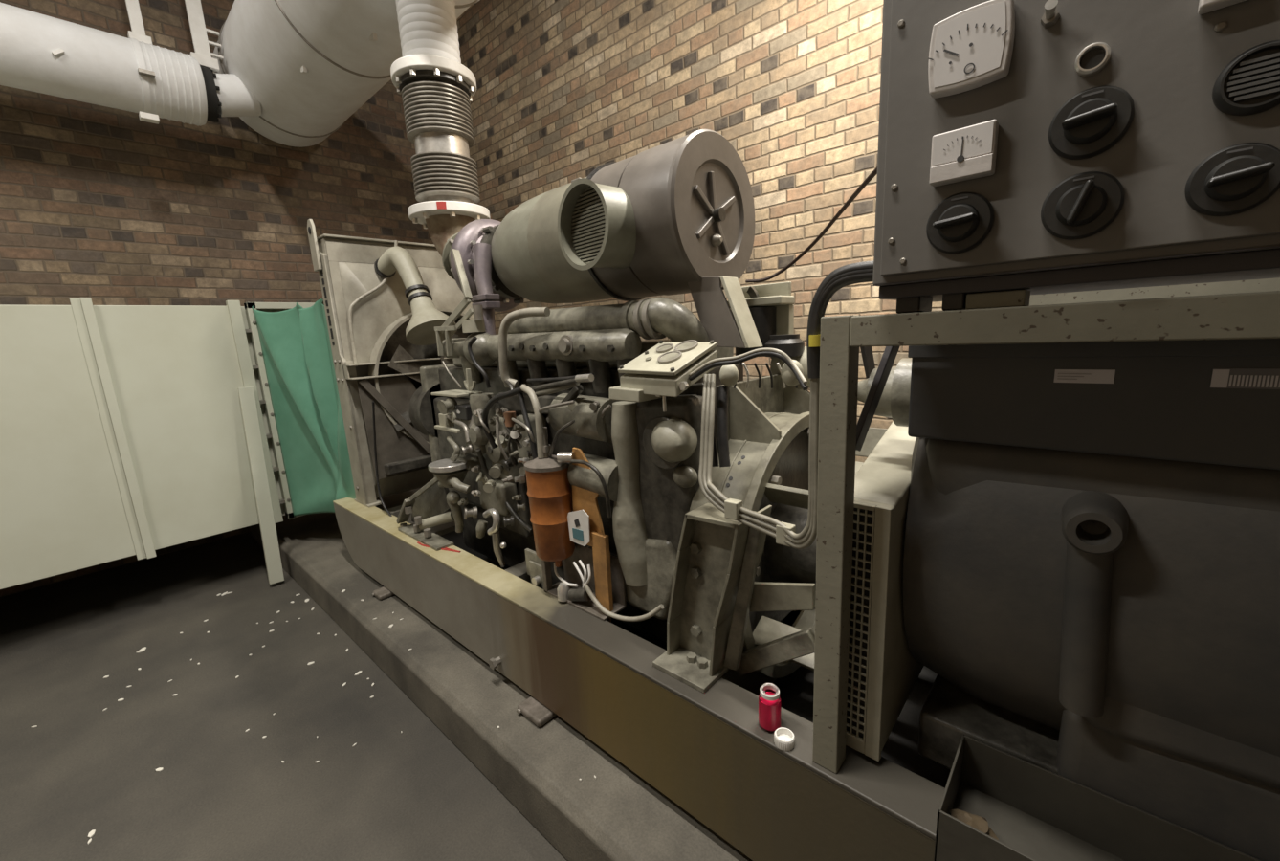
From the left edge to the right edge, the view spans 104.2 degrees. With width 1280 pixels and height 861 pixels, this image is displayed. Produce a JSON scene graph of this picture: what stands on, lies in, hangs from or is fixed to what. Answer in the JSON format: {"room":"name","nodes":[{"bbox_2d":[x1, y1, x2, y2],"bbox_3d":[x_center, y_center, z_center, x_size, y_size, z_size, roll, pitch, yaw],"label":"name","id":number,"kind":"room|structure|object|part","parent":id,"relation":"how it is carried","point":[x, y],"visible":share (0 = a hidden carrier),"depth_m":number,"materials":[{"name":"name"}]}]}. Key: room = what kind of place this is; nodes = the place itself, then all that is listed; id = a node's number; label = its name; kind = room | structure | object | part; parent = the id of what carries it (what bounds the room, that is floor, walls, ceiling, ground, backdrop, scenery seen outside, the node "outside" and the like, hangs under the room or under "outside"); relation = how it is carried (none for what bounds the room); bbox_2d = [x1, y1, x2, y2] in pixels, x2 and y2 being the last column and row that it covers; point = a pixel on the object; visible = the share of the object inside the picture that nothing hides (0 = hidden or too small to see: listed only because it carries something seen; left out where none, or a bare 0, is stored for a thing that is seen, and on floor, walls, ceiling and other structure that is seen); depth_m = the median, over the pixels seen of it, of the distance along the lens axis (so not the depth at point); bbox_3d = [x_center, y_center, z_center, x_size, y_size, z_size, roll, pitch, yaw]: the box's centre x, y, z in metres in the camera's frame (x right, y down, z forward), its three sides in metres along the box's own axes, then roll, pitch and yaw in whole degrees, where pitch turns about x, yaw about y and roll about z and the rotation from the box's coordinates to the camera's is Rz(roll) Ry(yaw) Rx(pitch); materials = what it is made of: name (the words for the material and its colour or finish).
{"room":"mechanical room","nodes":[
{"label":"mechanical room","id":0,"kind":"room"},
{"bbox_2d":[0,0,434,596],"bbox_3d":[-4.230,-1.513,2.849,0.220,5.200,7.000,7,15,42],"label":"wall","id":1,"kind":"structure","parent":0,"point":[108,206],"depth_m":3.59,"materials":[{"name":"brick"}]},
{"bbox_2d":[0,297,315,589],"bbox_3d":[-3.769,0.107,2.488,1.202,1.425,4.926,7,15,42],"label":"duct","id":2,"kind":"object","parent":1,"relation":"attached to","point":[122,433],"visible":0.7,"depth_m":2.70,"materials":[{"name":"metal"}]},
{"bbox_3d":[-2.409,-0.091,3.124,0.050,1.405,0.060,7,15,42],"label":"corner post","id":3,"kind":"part","parent":2,"relation":"part of","materials":[{"name":"metal"}]},
{"bbox_2d":[241,302,315,519],"bbox_3d":[-2.225,-0.205,3.676,0.530,1.392,1.035,7,15,42],"label":"flange","id":4,"kind":"object","parent":2,"relation":"attached to","point":[250,336],"depth_m":3.15,"materials":[{"name":"fabric"}]},
{"bbox_2d":[252,298,355,516],"bbox_3d":[-1.980,-0.091,3.051,0.735,1.360,0.152,3,12,27],"label":"connector","id":5,"kind":"object","parent":2,"relation":"attached to","point":[295,342],"visible":0.88,"depth_m":3.04,"materials":[{"name":"green fabric"}]},
{"bbox_2d":[0,531,567,860],"bbox_3d":[-0.584,1.516,0.354,9.460,0.150,7.200,7,15,42],"label":"floor","id":6,"kind":"structure","parent":0,"point":[223,791],"depth_m":1.92,"materials":[{"name":"concrete"}]},
{"bbox_2d":[88,829,95,838],"bbox_3d":[-1.714,1.261,1.557,0.015,0.004,0.030,-11,14,-36],"label":"flake","id":7,"kind":"object","parent":6,"relation":"on","point":[92,832],"visible":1,"depth_m":1.56,"materials":[{"name":"white paint"}]},
{"bbox_2d":[237,386,284,584],"bbox_3d":[-2.349,0.348,3.091,0.078,1.232,0.186,-7,12,-19],"label":"board","id":8,"kind":"object","parent":6,"relation":"on","point":[247,397],"visible":1,"depth_m":3.08,"materials":[{"name":"paint"}]},
{"bbox_2d":[371,586,395,599],"bbox_3d":[-1.307,0.836,2.611,0.100,0.028,0.162,7,15,42],"label":"pad","id":9,"kind":"object","parent":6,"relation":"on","point":[382,593],"visible":0.57,"depth_m":2.56,"materials":[{"name":"metal"}]},
{"bbox_2d":[332,497,950,860],"bbox_3d":[0.128,0.681,1.959,4.285,0.372,1.134,7,15,42],"label":"base","id":10,"kind":"object","parent":9,"relation":"on","point":[709,753],"depth_m":1.37,"materials":[{"name":"paint"}]},
{"bbox_2d":[307,219,474,516],"bbox_3d":[-1.228,-0.390,2.963,0.512,1.577,0.968,7,15,42],"label":"radiator","id":11,"kind":"object","parent":10,"relation":"on","point":[368,315],"visible":0.6,"depth_m":2.79,"materials":[{"name":"metal"}]},
{"bbox_3d":[-1.578,0.411,2.902,0.220,0.012,0.085,7,15,42],"label":"foot plate","id":12,"kind":"part","parent":11,"relation":"part of","materials":[{"name":"paint"}]},
{"bbox_3d":[-1.367,-1.091,2.934,0.145,0.012,0.920,7,15,42],"label":"tank plate","id":13,"kind":"part","parent":11,"relation":"part of","materials":[{"name":"paint"}]},
{"bbox_3d":[-1.367,-0.890,2.982,0.110,0.400,0.910,7,15,42],"label":"header tank","id":14,"kind":"part","parent":11,"relation":"part of","materials":[{"name":"metal"}]},
{"bbox_3d":[-1.355,-0.032,2.869,0.004,0.560,0.430,7,15,42],"label":"fan guard plate","id":15,"kind":"part","parent":11,"relation":"part of","materials":[{"name":"grey metal"}]},
{"bbox_3d":[-1.312,0.258,3.210,0.100,0.143,0.900,7,15,42],"label":"tank","id":16,"kind":"part","parent":11,"relation":"part of","materials":[{"name":"metal"}]},
{"bbox_2d":[374,245,457,345],"bbox_3d":[-1.216,-0.732,2.698,0.511,0.536,0.264,7,15,42],"label":"pipe","id":17,"kind":"object","parent":11,"relation":"attached to","point":[420,329],"visible":1,"depth_m":2.65,"materials":[{"name":"grey metal"}]},
{"bbox_2d":[396,477,454,551],"bbox_3d":[-1.031,0.351,2.370,0.520,0.327,0.157,7,15,42],"label":"bracket","id":18,"kind":"object","parent":10,"relation":"attached to","point":[429,507],"visible":0.83,"depth_m":2.34,"materials":[{"name":"grey metal"}]},
{"bbox_3d":[-1.050,0.332,2.349,0.357,0.280,0.056,5,13,35],"label":"arm","id":19,"kind":"part","parent":18,"relation":"part of"},
{"bbox_3d":[-1.006,0.494,2.328,0.399,0.012,0.080,7,15,42],"label":"mount plate","id":20,"kind":"part","parent":18,"relation":"part of","materials":[{"name":"grey metal"}]},
{"bbox_3d":[-1.019,0.352,2.423,0.468,0.302,0.020,7,15,42],"label":"web plate","id":21,"kind":"part","parent":18,"relation":"part of","materials":[{"name":"grey metal"}]},
{"bbox_3d":[-0.949,0.422,2.334,0.217,0.109,0.048,1,12,19],"label":"cross arm","id":22,"kind":"part","parent":18,"relation":"part of","materials":[{"name":"beige paint"}]},
{"bbox_2d":[417,541,461,552],"bbox_3d":[-0.895,0.517,2.204,0.271,0.008,0.035,4,13,31],"label":"cord","id":23,"kind":"object","parent":10,"relation":"on","point":[420,543],"visible":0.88,"depth_m":2.18,"materials":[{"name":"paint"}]},
{"bbox_2d":[408,248,762,642],"bbox_3d":[-0.445,-0.051,2.206,2.102,1.480,0.705,7,15,42],"label":"engine","id":24,"kind":"object","parent":10,"relation":"on","point":[539,357],"depth_m":1.72,"materials":[{"name":"beige metal"}]},
{"bbox_2d":[441,219,524,334],"bbox_3d":[-0.679,-0.684,2.388,0.421,0.630,0.651,-11,14,-36],"label":"turbocharger","id":25,"kind":"object","parent":24,"relation":"attached to","point":[475,255],"visible":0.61,"depth_m":2.23,"materials":[{"name":"paint"}]},
{"bbox_2d":[390,0,490,256],"bbox_3d":[-0.998,-1.470,2.501,0.395,1.315,0.395,0,11,14],"label":"exhaust riser","id":26,"kind":"object","parent":25,"relation":"attached to","point":[437,91],"visible":0.96,"depth_m":2.38,"materials":[{"name":"white paint"}]},
{"bbox_2d":[212,0,479,147],"bbox_3d":[-1.681,-2.509,2.874,3.270,0.828,0.816,7,15,42],"label":"exhaust silencer","id":27,"kind":"object","parent":26,"relation":"attached to","point":[309,65],"visible":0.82,"depth_m":2.98,"materials":[{"name":"white paint"}]},
{"bbox_3d":[-0.657,-0.666,2.104,0.081,0.237,0.126,-2,11,4],"label":"oil drain leg","id":28,"kind":"part","parent":25,"relation":"part of","materials":[{"name":"metal"}]},
{"bbox_3d":[-0.637,-0.416,2.106,0.059,0.209,0.092,-6,11,-14],"label":"oil drain leg","id":29,"kind":"part","parent":25,"relation":"part of","materials":[{"name":"metal"}]},
{"bbox_2d":[428,368,611,567],"bbox_3d":[-0.479,0.159,1.930,1.066,0.784,0.304,7,15,42],"label":"pump","id":30,"kind":"object","parent":24,"relation":"attached to","point":[502,492],"visible":0.95,"depth_m":2.04,"materials":[{"name":"beige paint"}]},
{"bbox_3d":[-0.826,-0.006,2.138,0.202,0.016,0.020,7,15,42],"label":"bright lever","id":31,"kind":"part","parent":30,"relation":"part of","materials":[{"name":"beige paint"}]},
{"bbox_3d":[-0.804,0.368,2.177,0.063,0.166,0.051,7,15,42],"label":"water leg","id":32,"kind":"part","parent":30,"relation":"part of","materials":[{"name":"grey metal"}]},
{"bbox_2d":[431,389,483,397],"bbox_3d":[-0.796,-0.161,2.162,0.230,0.012,0.120,7,15,42],"label":"shelf","id":33,"kind":"object","parent":30,"relation":"attached to","point":[456,393],"depth_m":2.12,"materials":[{"name":"grey metal"}]},
{"bbox_3d":[-0.768,0.138,2.223,0.168,0.050,0.100,7,15,42],"label":"pump lid","id":34,"kind":"part","parent":30,"relation":"part of","materials":[{"name":"grey metal"}]},
{"bbox_3d":[-0.381,0.506,1.861,0.135,0.104,0.015,7,15,42],"label":"plate","id":35,"kind":"part","parent":24,"relation":"part of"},
{"bbox_3d":[-0.379,0.538,1.849,0.090,0.095,0.010,7,15,42],"label":"terminal plate","id":36,"kind":"part","parent":24,"relation":"part of","materials":[{"name":"grey metal"}]},
{"bbox_3d":[-0.295,-0.093,1.833,0.754,0.070,0.050,7,15,42],"label":"rail","id":37,"kind":"part","parent":24,"relation":"part of","materials":[{"name":"grey metal"}]},
{"bbox_3d":[-0.253,-0.086,1.665,0.178,0.136,0.030,7,15,42],"label":"lever","id":38,"kind":"part","parent":24,"relation":"part of","materials":[{"name":"grey metal"}]},
{"bbox_2d":[524,426,611,567],"bbox_3d":[-0.226,0.240,1.629,0.368,0.488,0.158,7,15,42],"label":"filter","id":39,"kind":"object","parent":24,"relation":"attached to","point":[549,490],"visible":0.95,"depth_m":1.64,"materials":[{"name":"metal"}]},
{"bbox_2d":[525,467,574,561],"bbox_3d":[-0.301,0.277,1.707,0.156,0.323,0.156,7,15,42],"label":"canister","id":40,"kind":"object","parent":39,"relation":"on","point":[549,490],"depth_m":1.64,"materials":[{"name":"orange metal"}]},
{"bbox_2d":[567,509,590,546],"bbox_3d":[-0.201,0.313,1.624,0.106,0.125,0.005,7,15,42],"label":"paper tag","id":41,"kind":"object","parent":39,"relation":"hanging from","point":[578,520],"visible":1,"depth_m":1.62,"materials":[{"name":"white paper"}]},
{"bbox_2d":[553,559,592,601],"bbox_3d":[-0.237,0.504,1.677,0.187,0.150,0.056,5,14,36],"label":"connector","id":42,"kind":"object","parent":24,"relation":"on","point":[565,593],"visible":0.98,"depth_m":1.66,"materials":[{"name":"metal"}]},
{"bbox_3d":[-0.254,-0.389,1.800,0.711,0.120,0.112,7,15,42],"label":"air rail","id":43,"kind":"part","parent":24,"relation":"part of","materials":[{"name":"grey metal"}]},
{"bbox_3d":[-0.263,0.346,1.720,0.468,0.606,0.105,7,15,42],"label":"filter bracket","id":44,"kind":"part","parent":24,"relation":"part of","materials":[{"name":"orange metal"}]},
{"bbox_3d":[-0.176,-0.045,1.658,0.240,0.148,0.140,7,15,42],"label":"starter motor","id":45,"kind":"part","parent":24,"relation":"part of","materials":[{"name":"grey metal"}]},
{"bbox_2d":[541,542,626,620],"bbox_3d":[-0.197,0.495,1.695,0.309,0.170,0.105,7,15,42],"label":"harness","id":46,"kind":"object","parent":24,"relation":"on","point":[606,583],"depth_m":1.65,"materials":[{"name":"plastic"}]},
{"bbox_3d":[-0.161,0.357,1.638,0.167,0.606,0.010,7,15,42],"label":"bracket plate","id":47,"kind":"part","parent":24,"relation":"part of","materials":[{"name":"orange metal"}]},
{"bbox_3d":[-0.122,0.460,1.611,0.064,0.265,0.017,7,15,42],"label":"bracket leg","id":48,"kind":"part","parent":24,"relation":"part of","materials":[{"name":"orange metal"}]},
{"bbox_2d":[480,129,755,303],"bbox_3d":[-0.203,-0.719,1.881,1.161,0.472,0.586,7,15,42],"label":"filter","id":49,"kind":"object","parent":24,"relation":"attached to","point":[658,220],"visible":0.96,"depth_m":1.56,"materials":[{"name":"paint"}]},
{"bbox_2d":[583,134,695,298],"bbox_3d":[0.088,-0.696,1.686,0.385,0.462,0.462,7,15,42],"label":"canister","id":50,"kind":"object","parent":49,"relation":"on","point":[652,262],"depth_m":1.50,"materials":[{"name":"paint"}]},
{"bbox_2d":[583,584,663,621],"bbox_3d":[-0.058,0.544,1.546,0.318,0.100,0.023,6,14,37],"label":"cable","id":51,"kind":"object","parent":24,"relation":"attached to","point":[593,598],"visible":1,"depth_m":1.55,"materials":[{"name":"white plastic"}]},
{"bbox_2d":[609,381,717,619],"bbox_3d":[0.065,0.220,1.535,0.367,0.770,0.250,7,15,42],"label":"housing","id":52,"kind":"object","parent":24,"relation":"attached to","point":[655,438],"visible":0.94,"depth_m":1.49,"materials":[{"name":"beige paint"}]},
{"bbox_3d":[0.070,0.034,1.410,0.150,0.150,0.020,7,15,42],"label":"dome seat","id":53,"kind":"part","parent":52,"relation":"part of","materials":[{"name":"grey metal"}]},
{"bbox_2d":[617,339,717,397],"bbox_3d":[0.076,-0.178,1.389,0.223,0.143,0.173,7,15,42],"label":"panel","id":54,"kind":"object","parent":52,"relation":"on","point":[659,370],"visible":0.99,"depth_m":1.35,"materials":[{"name":"beige paint"}]},
{"bbox_3d":[0.075,-0.203,1.385,0.223,0.082,0.172,7,15,42],"label":"plate","id":55,"kind":"part","parent":54,"relation":"part of","materials":[{"name":"beige paint"}]},
{"bbox_2d":[688,348,808,466],"bbox_3d":[0.272,-0.051,1.236,0.325,0.303,0.116,7,15,42],"label":"harness","id":56,"kind":"object","parent":54,"relation":"attached to","point":[791,371],"visible":0.95,"depth_m":1.25,"materials":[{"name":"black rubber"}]},
{"bbox_3d":[0.258,-0.365,1.530,0.217,0.222,0.085,7,15,42],"label":"cleaner bracket","id":57,"kind":"part","parent":24,"relation":"part of","materials":[{"name":"grey metal"}]},
{"bbox_2d":[727,281,810,388],"bbox_3d":[0.467,-0.342,1.786,0.208,0.371,0.415,-10,13,-32],"label":"filter","id":58,"kind":"object","parent":24,"relation":"attached to","point":[771,306],"visible":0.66,"depth_m":1.78,"materials":[{"name":"grey metal"}]},
{"bbox_2d":[764,333,804,356],"bbox_3d":[0.490,-0.289,1.690,0.130,0.071,0.130,7,15,42],"label":"bowl","id":59,"kind":"object","parent":58,"relation":"on","point":[791,344],"depth_m":1.64,"materials":[{"name":"black metal"}]},
{"bbox_2d":[652,503,772,693],"bbox_3d":[0.201,0.412,1.300,0.270,0.445,0.235,7,15,42],"label":"support bracket","id":60,"kind":"object","parent":10,"relation":"on","point":[718,557],"visible":0.88,"depth_m":1.28,"materials":[{"name":"metal"}]},
{"bbox_3d":[0.174,0.618,1.375,0.169,0.014,0.235,7,15,42],"label":"plate","id":61,"kind":"part","parent":60,"relation":"part of","materials":[{"name":"grey metal"}]},
{"bbox_2d":[758,683,781,732],"bbox_3d":[0.291,0.622,1.119,0.049,0.094,0.049,7,15,42],"label":"bottle","id":62,"kind":"object","parent":10,"relation":"on","point":[769,698],"visible":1,"depth_m":1.10,"materials":[{"name":"red plastic"}]},
{"bbox_3d":[0.312,0.666,1.075,0.043,0.022,0.043,7,15,42],"label":"bottle cap","id":63,"kind":"part","parent":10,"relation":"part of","materials":[{"name":"white plastic"}]},
{"bbox_2d":[686,374,887,678],"bbox_3d":[0.580,0.313,1.529,0.550,0.937,0.837,7,15,42],"label":"housing","id":64,"kind":"object","parent":10,"relation":"on","point":[768,428],"visible":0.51,"depth_m":1.43,"materials":[{"name":"paint"}]},
{"bbox_3d":[0.381,-0.054,1.613,0.015,0.230,0.460,7,15,42],"label":"upright plate","id":65,"kind":"part","parent":64,"relation":"part of","materials":[{"name":"grey metal"}]},
{"bbox_2d":[812,277,1279,773],"bbox_3d":[1.176,0.189,0.874,1.379,0.947,1.052,7,15,42],"label":"support frame","id":66,"kind":"object","parent":10,"relation":"on","point":[1249,309],"visible":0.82,"depth_m":0.86,"materials":[{"name":"paint"}]},
{"bbox_3d":[0.368,0.242,0.945,0.051,0.897,0.050,7,15,42],"label":"post","id":67,"kind":"part","parent":66,"relation":"part of","materials":[{"name":"metal"}]},
{"bbox_2d":[870,0,1279,313],"bbox_3d":[0.783,-0.731,0.509,0.887,1.140,0.462,7,15,42],"label":"cabinet","id":68,"kind":"object","parent":66,"relation":"on","point":[1026,147],"visible":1,"depth_m":0.59,"materials":[{"name":"grey metal"}]},
{"bbox_2d":[698,260,873,549],"bbox_3d":[0.255,-0.041,1.069,0.113,0.551,0.520,-9,12,-27],"label":"conduit","id":69,"kind":"object","parent":68,"relation":"attached to","point":[784,534],"visible":0.94,"depth_m":0.97,"materials":[{"name":"grey metal"}]},
{"bbox_2d":[745,166,877,283],"bbox_3d":[0.613,-0.668,1.593,0.155,0.262,1.185,-4,11,-7],"label":"cable","id":70,"kind":"object","parent":68,"relation":"hanging from","point":[873,173],"visible":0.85,"depth_m":1.71,"materials":[{"name":"black rubber"}]},
{"bbox_3d":[0.415,-0.276,0.657,0.048,0.012,0.026,7,15,42],"label":"handle","id":71,"kind":"part","parent":68,"relation":"part of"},
{"bbox_3d":[0.425,-0.279,0.667,0.048,0.048,0.012,7,15,42],"label":"knob","id":72,"kind":"part","parent":68,"relation":"part of","materials":[{"name":"black plastic"}]},
{"bbox_2d":[926,192,993,254],"bbox_3d":[0.432,-0.281,0.675,0.078,0.078,0.010,7,15,42],"label":"knob","id":73,"kind":"object","parent":68,"relation":"attached to","point":[976,236],"depth_m":0.67,"materials":[{"name":"black plastic"}]},
{"bbox_3d":[0.471,-0.483,0.570,0.012,0.014,0.020,7,15,42],"label":"lever","id":74,"kind":"part","parent":68,"relation":"part of","materials":[{"name":"metal"}]},
{"bbox_2d":[878,248,1279,302],"bbox_3d":[0.824,-0.208,0.623,0.881,0.020,0.365,7,15,42],"label":"beam","id":75,"kind":"structure","parent":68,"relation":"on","point":[1262,263],"depth_m":0.65,"materials":[{"name":"grey metal"}]},
{"bbox_3d":[0.508,-0.263,0.575,0.020,0.043,0.026,7,15,42],"label":"handle","id":76,"kind":"part","parent":68,"relation":"part of","materials":[{"name":"black plastic"}]},
{"bbox_3d":[0.517,-0.265,0.585,0.046,0.046,0.012,7,15,42],"label":"knob","id":77,"kind":"part","parent":68,"relation":"part of","materials":[{"name":"black plastic"}]},
{"bbox_2d":[1040,171,1124,240],"bbox_3d":[0.525,-0.267,0.593,0.074,0.074,0.010,7,15,42],"label":"knob","id":78,"kind":"object","parent":68,"relation":"attached to","point":[1101,217],"depth_m":0.59,"materials":[{"name":"black plastic"}]},
{"bbox_3d":[0.503,-0.351,0.558,0.046,0.012,0.026,7,15,42],"label":"handle","id":79,"kind":"part","parent":68,"relation":"part of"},
{"bbox_3d":[0.512,-0.353,0.568,0.046,0.046,0.012,7,15,42],"label":"knob","id":80,"kind":"part","parent":68,"relation":"part of","materials":[{"name":"black plastic"}]},
{"bbox_2d":[1048,85,1134,159],"bbox_3d":[0.520,-0.355,0.576,0.074,0.074,0.010,7,15,42],"label":"knob","id":81,"kind":"object","parent":68,"relation":"attached to","point":[1112,137],"depth_m":0.57,"materials":[{"name":"black plastic"}]},
{"bbox_2d":[1184,142,1279,216],"bbox_3d":[0.613,-0.258,0.514,0.068,0.068,0.010,7,15,42],"label":"knob","id":82,"kind":"object","parent":68,"relation":"attached to","point":[1202,160],"depth_m":0.51,"materials":[{"name":"black plastic"}]},
{"bbox_3d":[0.605,-0.257,0.506,0.042,0.042,0.012,7,15,42],"label":"knob","id":83,"kind":"part","parent":68,"relation":"part of","materials":[{"name":"black plastic"}]},
{"bbox_3d":[0.596,-0.254,0.496,0.042,0.012,0.026,7,15,42],"label":"handle","id":84,"kind":"part","parent":68,"relation":"part of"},
{"bbox_2d":[845,338,1279,860],"bbox_3d":[1.275,0.241,0.802,1.627,0.883,0.940,7,15,42],"label":"alternator","id":85,"kind":"object","parent":10,"relation":"on","point":[1080,541],"visible":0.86,"depth_m":0.76,"materials":[{"name":"black paint"}]},
{"bbox_2d":[846,507,875,741],"bbox_3d":[0.419,0.390,1.003,0.085,0.498,0.009,7,15,42],"label":"grille","id":86,"kind":"object","parent":85,"relation":"attached to","point":[862,623],"depth_m":0.98,"materials":[{"name":"grey metal"}]},
{"bbox_2d":[1057,373,1091,379],"bbox_3d":[0.637,-0.079,0.731,0.037,0.009,0.001,7,15,42],"label":"print","id":87,"kind":"object","parent":85,"relation":"attached to","point":[1060,376],"depth_m":0.73},
{"bbox_3d":[1.285,-0.146,0.696,1.442,0.022,0.846,7,15,42],"label":"terminal box lid","id":88,"kind":"part","parent":85,"relation":"part of","materials":[{"name":"black metal"}]},
{"bbox_3d":[0.760,-0.065,0.622,0.062,0.025,0.001,7,15,42],"label":"data plate","id":89,"kind":"part","parent":85,"relation":"part of","materials":[{"name":"grey metal"}]},
{"bbox_2d":[1228,375,1279,387],"bbox_3d":[0.765,-0.061,0.618,0.045,0.014,0.001,7,15,42],"label":"print","id":90,"kind":"object","parent":85,"relation":"attached to","point":[1234,381],"depth_m":0.62},
{"bbox_2d":[933,734,1260,860],"bbox_3d":[0.824,0.681,0.640,0.741,0.106,0.200,7,15,42],"label":"tray","id":91,"kind":"object","parent":10,"relation":"on","point":[1034,812],"visible":1,"depth_m":0.84,"materials":[{"name":"grey metal"}]},
{"bbox_2d":[949,809,998,839],"bbox_3d":[0.562,0.678,0.844,0.062,0.055,0.069,-11,13,-35],"label":"rag","id":92,"kind":"object","parent":91,"relation":"in","point":[980,823],"visible":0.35,"depth_m":0.84,"materials":[{"name":"beige fabric"}]},
{"bbox_2d":[250,487,752,860],"bbox_3d":[-0.295,0.899,2.582,6.100,0.180,1.694,7,15,42],"label":"concrete plinth","id":93,"kind":"object","parent":6,"relation":"on","point":[615,815],"visible":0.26,"depth_m":1.68,"materials":[{"name":"grey concrete"}]},
{"bbox_2d":[516,695,556,727],"bbox_3d":[-0.332,0.957,1.740,0.130,0.028,0.162,7,15,42],"label":"pad","id":94,"kind":"object","parent":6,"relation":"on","point":[531,708],"visible":0.58,"depth_m":1.69,"materials":[{"name":"rubber"}]},
{"bbox_2d":[456,0,942,462],"bbox_3d":[1.626,-1.721,2.381,9.460,5.200,0.220,7,15,42],"label":"wall","id":95,"kind":"structure","parent":0,"point":[566,90],"depth_m":3.18,"materials":[{"name":"yellow brick"}]},
{"bbox_3d":[-0.919,-3.710,-0.742,9.460,0.150,7.400,7,15,42],"label":"ceiling","id":96,"kind":"structure","parent":0,"visible":0},
{"bbox_2d":[125,0,153,44],"bbox_3d":[-3.115,-3.275,2.889,0.060,1.870,0.102,7,15,42],"label":"hanger","id":97,"kind":"object","parent":96,"relation":"hanging from","point":[138,33],"visible":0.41,"depth_m":3.03,"materials":[{"name":"white paint"}]},
{"bbox_2d":[0,2,261,126],"bbox_3d":[-4.202,-1.846,1.875,0.441,0.495,4.547,7,15,42],"label":"pipe","id":98,"kind":"object","parent":97,"relation":"hanging from","point":[39,53],"visible":1,"depth_m":2.90,"materials":[{"name":"metal"}]},
{"bbox_3d":[-2.978,-1.898,3.024,0.060,0.035,0.085,7,15,42],"label":"clamp plate","id":99,"kind":"part","parent":98,"relation":"part of","materials":[{"name":"white paint"}]},
{"bbox_2d":[184,0,223,72],"bbox_3d":[-2.882,-3.311,3.099,0.060,1.902,0.175,7,15,42],"label":"hanger","id":100,"kind":"object","parent":96,"relation":"hanging from","point":[202,53],"visible":0.94,"depth_m":3.23,"materials":[{"name":"white paint"}]}
]}

